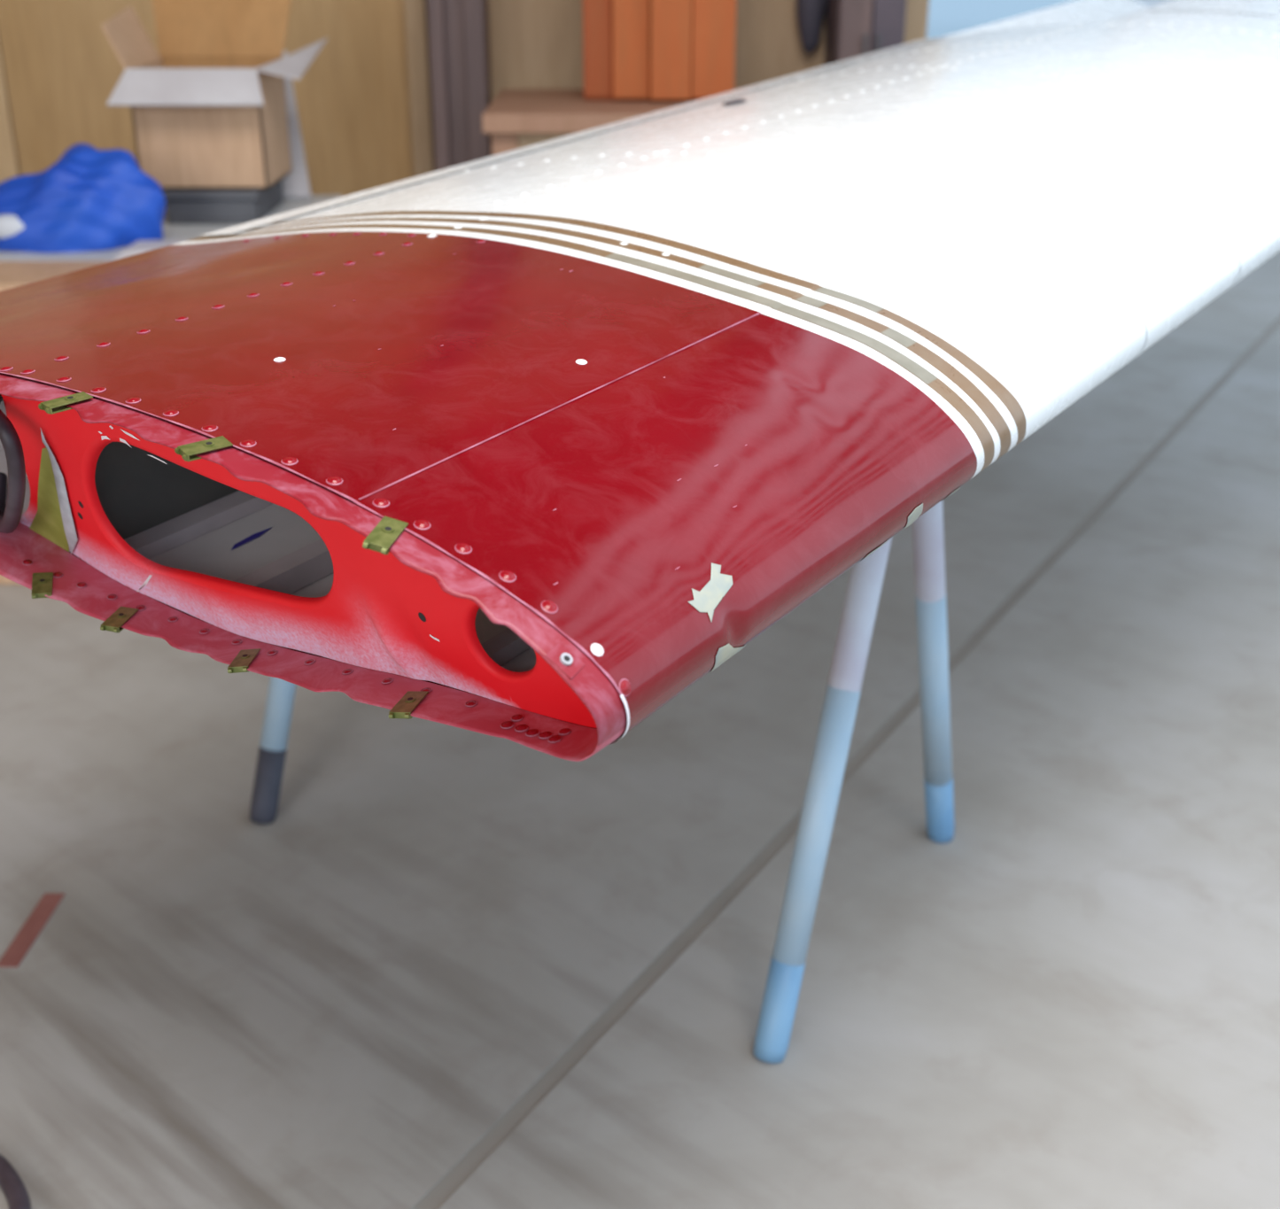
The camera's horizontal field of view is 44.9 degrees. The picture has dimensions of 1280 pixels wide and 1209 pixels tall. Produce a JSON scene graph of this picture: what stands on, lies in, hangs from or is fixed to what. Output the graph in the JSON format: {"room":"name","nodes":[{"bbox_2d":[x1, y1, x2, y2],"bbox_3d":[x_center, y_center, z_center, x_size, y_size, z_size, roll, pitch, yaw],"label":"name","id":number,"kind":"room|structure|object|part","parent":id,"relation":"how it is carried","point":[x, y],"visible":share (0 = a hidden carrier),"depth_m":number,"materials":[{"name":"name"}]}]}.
{"room":"workspace","nodes":[
{"label":"workspace","id":0,"kind":"room"},
{"bbox_2d":[0,0,929,196],"bbox_3d":[-1.847,-2.763,4.534,5.505,4.200,0.168,0,24,0],"label":"wall","id":1,"kind":"structure","parent":0,"point":[60,71],"depth_m":4.91,"materials":[{"name":"brown wood"}]},
{"bbox_2d":[403,0,435,177],"bbox_3d":[-0.693,-2.346,4.581,0.061,3.400,0.078,0,24,0],"label":"trim","id":2,"kind":"structure","parent":1,"relation":"attached to","point":[415,11],"depth_m":4.87,"materials":[{"name":"brown wood"}]},
{"bbox_2d":[426,0,492,170],"bbox_3d":[-0.546,-2.281,4.436,0.166,3.400,0.160,0,24,0],"label":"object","id":3,"kind":"structure","parent":1,"relation":"attached to","point":[458,29],"depth_m":4.68,"materials":[{"name":"purple paint"}]},
{"bbox_2d":[796,0,828,54],"bbox_3d":[0.532,-1.924,4.757,0.096,0.445,0.099,10,26,21],"label":"jacket","id":4,"kind":"object","parent":1,"relation":"hanging from","point":[810,14],"visible":1,"depth_m":4.78,"materials":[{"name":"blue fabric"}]},
{"bbox_2d":[0,251,1279,1208],"bbox_3d":[0.700,0.750,1.812,12.600,0.003,15.100,0,24,0],"label":"floor","id":5,"kind":"structure","parent":0,"point":[453,967],"depth_m":2.44,"materials":[{"name":"concrete"}]},
{"bbox_2d":[0,1154,31,1208],"bbox_3d":[-0.777,0.706,1.875,0.175,0.024,0.062,19,30,36],"label":"cable","id":6,"kind":"object","parent":5,"relation":"on","point":[11,1184],"visible":1,"depth_m":1.86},
{"bbox_2d":[0,892,64,967],"bbox_3d":[-0.931,0.497,2.373,0.032,0.002,0.186,1,24,2],"label":"tape strip","id":7,"kind":"object","parent":5,"relation":"on","point":[48,903],"visible":1,"depth_m":2.37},
{"bbox_2d":[0,261,108,584],"bbox_3d":[-1.418,-0.413,3.560,0.440,0.700,0.240,0,24,0],"label":"table","id":8,"kind":"object","parent":5,"relation":"on","point":[12,274],"visible":0.07,"depth_m":3.44,"materials":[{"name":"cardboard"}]},
{"bbox_2d":[0,194,341,261],"bbox_3d":[-1.869,-0.649,4.089,2.063,0.700,0.900,0,24,0],"label":"workbench","id":9,"kind":"object","parent":5,"relation":"on","point":[170,231],"visible":0.04,"depth_m":3.80,"materials":[{"name":"grey"}]},
{"bbox_2d":[0,143,165,253],"bbox_3d":[-1.370,-0.975,3.683,0.495,0.226,0.271,0,24,0],"label":"plastic bag","id":10,"kind":"object","parent":9,"relation":"on","point":[91,198],"visible":0.97,"depth_m":3.61,"materials":[{"name":"blue plastic"}]},
{"bbox_2d":[113,240,186,258],"bbox_3d":[-1.033,-0.825,3.601,0.340,0.018,0.130,0,24,0],"label":"stack","id":11,"kind":"object","parent":9,"relation":"on","point":[140,246],"visible":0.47,"depth_m":3.59,"materials":[{"name":"white paper"}]},
{"bbox_2d":[162,175,287,224],"bbox_3d":[-1.087,-1.073,4.076,0.248,0.085,0.364,0,24,0],"label":"crate","id":12,"kind":"object","parent":9,"relation":"on","point":[183,206],"visible":0.61,"depth_m":3.92,"materials":[{"name":"grey plastic"}]},
{"bbox_2d":[100,0,327,189],"bbox_3d":[-1.074,-1.312,3.953,0.504,0.452,0.450,0,24,0],"label":"cardboard box","id":13,"kind":"object","parent":12,"relation":"on","point":[209,111],"visible":0.95,"depth_m":3.90,"materials":[{"name":"brown cardboard"}]},
{"bbox_2d":[281,50,311,200],"bbox_3d":[-0.988,-1.352,4.361,0.128,0.363,0.388,-2,24,-5],"label":"board","id":14,"kind":"object","parent":9,"relation":"on","point":[296,186],"visible":0.36,"depth_m":4.31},
{"bbox_2d":[249,500,954,1062],"bbox_3d":[-0.067,-0.030,2.451,1.180,0.914,0.681,17,29,33],"label":"trestle","id":15,"kind":"object","parent":5,"relation":"on","point":[865,578],"visible":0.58,"depth_m":2.08,"materials":[{"name":"metal"}]},
{"bbox_3d":[-0.636,0.306,2.651,0.046,0.137,0.084,15,28,30],"label":"leg","id":16,"kind":"part","parent":15,"relation":"part of","materials":[{"name":"rubber"}]},
{"bbox_2d":[0,0,1279,761],"bbox_3d":[0.615,-0.770,2.559,1.100,0.467,3.735,17,29,33],"label":"wing","id":17,"kind":"object","parent":15,"relation":"on","point":[525,446],"visible":1,"depth_m":1.39},
{"bbox_3d":[-0.047,0.035,0.978,0.022,0.001,0.017,42,44,2],"label":"nut plate","id":18,"kind":"part","parent":17,"relation":"part of","materials":[{"name":"metal"}]},
{"bbox_3d":[0.188,0.546,2.101,0.046,0.147,0.086,15,28,31],"label":"leg","id":19,"kind":"part","parent":15,"relation":"part of","materials":[{"name":"blue paint"}]},
{"bbox_3d":[0.258,0.160,2.041,0.044,0.863,0.322,15,28,31],"label":"leg","id":20,"kind":"part","parent":15,"relation":"part of","materials":[{"name":"metal"}]},
{"bbox_3d":[0.440,0.029,2.334,0.044,0.861,0.286,14,28,29],"label":"leg","id":21,"kind":"part","parent":15,"relation":"part of","materials":[{"name":"metal"}]},
{"bbox_3d":[0.496,0.336,2.571,0.046,0.147,0.081,14,28,29],"label":"leg","id":22,"kind":"part","parent":15,"relation":"part of","materials":[{"name":"blue paint"}]},
{"bbox_2d":[481,89,735,155],"bbox_3d":[0.045,-1.023,4.645,0.940,0.931,0.660,0,24,0],"label":"workbench","id":23,"kind":"object","parent":5,"relation":"on","point":[515,119],"visible":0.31,"depth_m":4.22,"materials":[{"name":"brown wood"}]},
{"bbox_3d":[-0.369,-0.897,4.423,0.070,0.881,0.070,0,24,0],"label":"leg","id":24,"kind":"part","parent":23,"relation":"part of","materials":[{"name":"brown wood"}]},
{"bbox_2d":[582,0,736,100],"bbox_3d":[0.053,-1.991,4.324,0.427,1.100,0.380,0,24,0],"label":"base cabinet","id":25,"kind":"object","parent":23,"relation":"on","point":[634,50],"visible":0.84,"depth_m":4.36,"materials":[{"name":"orange wood"}]},
{"bbox_3d":[-0.120,-1.948,4.227,0.081,1.080,0.012,0,24,0],"label":"door","id":26,"kind":"part","parent":25,"relation":"part of","materials":[{"name":"orange wood"}]},
{"bbox_3d":[-0.025,-1.943,4.214,0.105,1.080,0.040,0,24,0],"label":"door","id":27,"kind":"part","parent":25,"relation":"part of","materials":[{"name":"orange wood"}]},
{"bbox_3d":[0.086,-1.935,4.198,0.113,1.080,0.075,0,24,0],"label":"door","id":28,"kind":"part","parent":25,"relation":"part of","materials":[{"name":"orange wood"}]},
{"bbox_3d":[0.206,-1.941,4.210,0.122,1.080,0.050,0,24,0],"label":"door","id":29,"kind":"part","parent":25,"relation":"part of","materials":[{"name":"orange wood"}]},
{"bbox_2d":[823,0,907,65],"bbox_3d":[0.680,-1.626,4.745,0.198,1.950,0.357,0,24,0],"label":"curtain","id":30,"kind":"object","parent":5,"relation":"on","point":[854,28],"visible":0.18,"depth_m":4.54,"materials":[{"name":"paint"}]},
{"bbox_3d":[0.632,-1.562,4.603,0.090,1.850,0.017,0,24,0],"label":"door","id":31,"kind":"part","parent":30,"relation":"part of","materials":[{"name":"purple paint"}]},
{"bbox_3d":[0.660,-1.615,4.562,0.010,0.120,0.014,0,24,0],"label":"handle","id":32,"kind":"part","parent":30,"relation":"part of","materials":[{"name":"grey plastic"}]},
{"bbox_3d":[0.700,-1.615,4.562,0.010,0.120,0.014,0,24,0],"label":"handle","id":33,"kind":"part","parent":30,"relation":"part of","materials":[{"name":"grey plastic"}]},
{"bbox_3d":[0.728,-1.562,4.603,0.090,1.850,0.017,0,24,0],"label":"door","id":34,"kind":"part","parent":30,"relation":"part of","materials":[{"name":"paint"}]},
{"bbox_2d":[1133,0,1171,7],"bbox_3d":[3.877,-4.150,7.648,6.245,4.200,0.150,0,24,0],"label":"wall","id":35,"kind":"structure","parent":0,"point":[1149,3],"depth_m":8.03,"materials":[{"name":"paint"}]}
]}

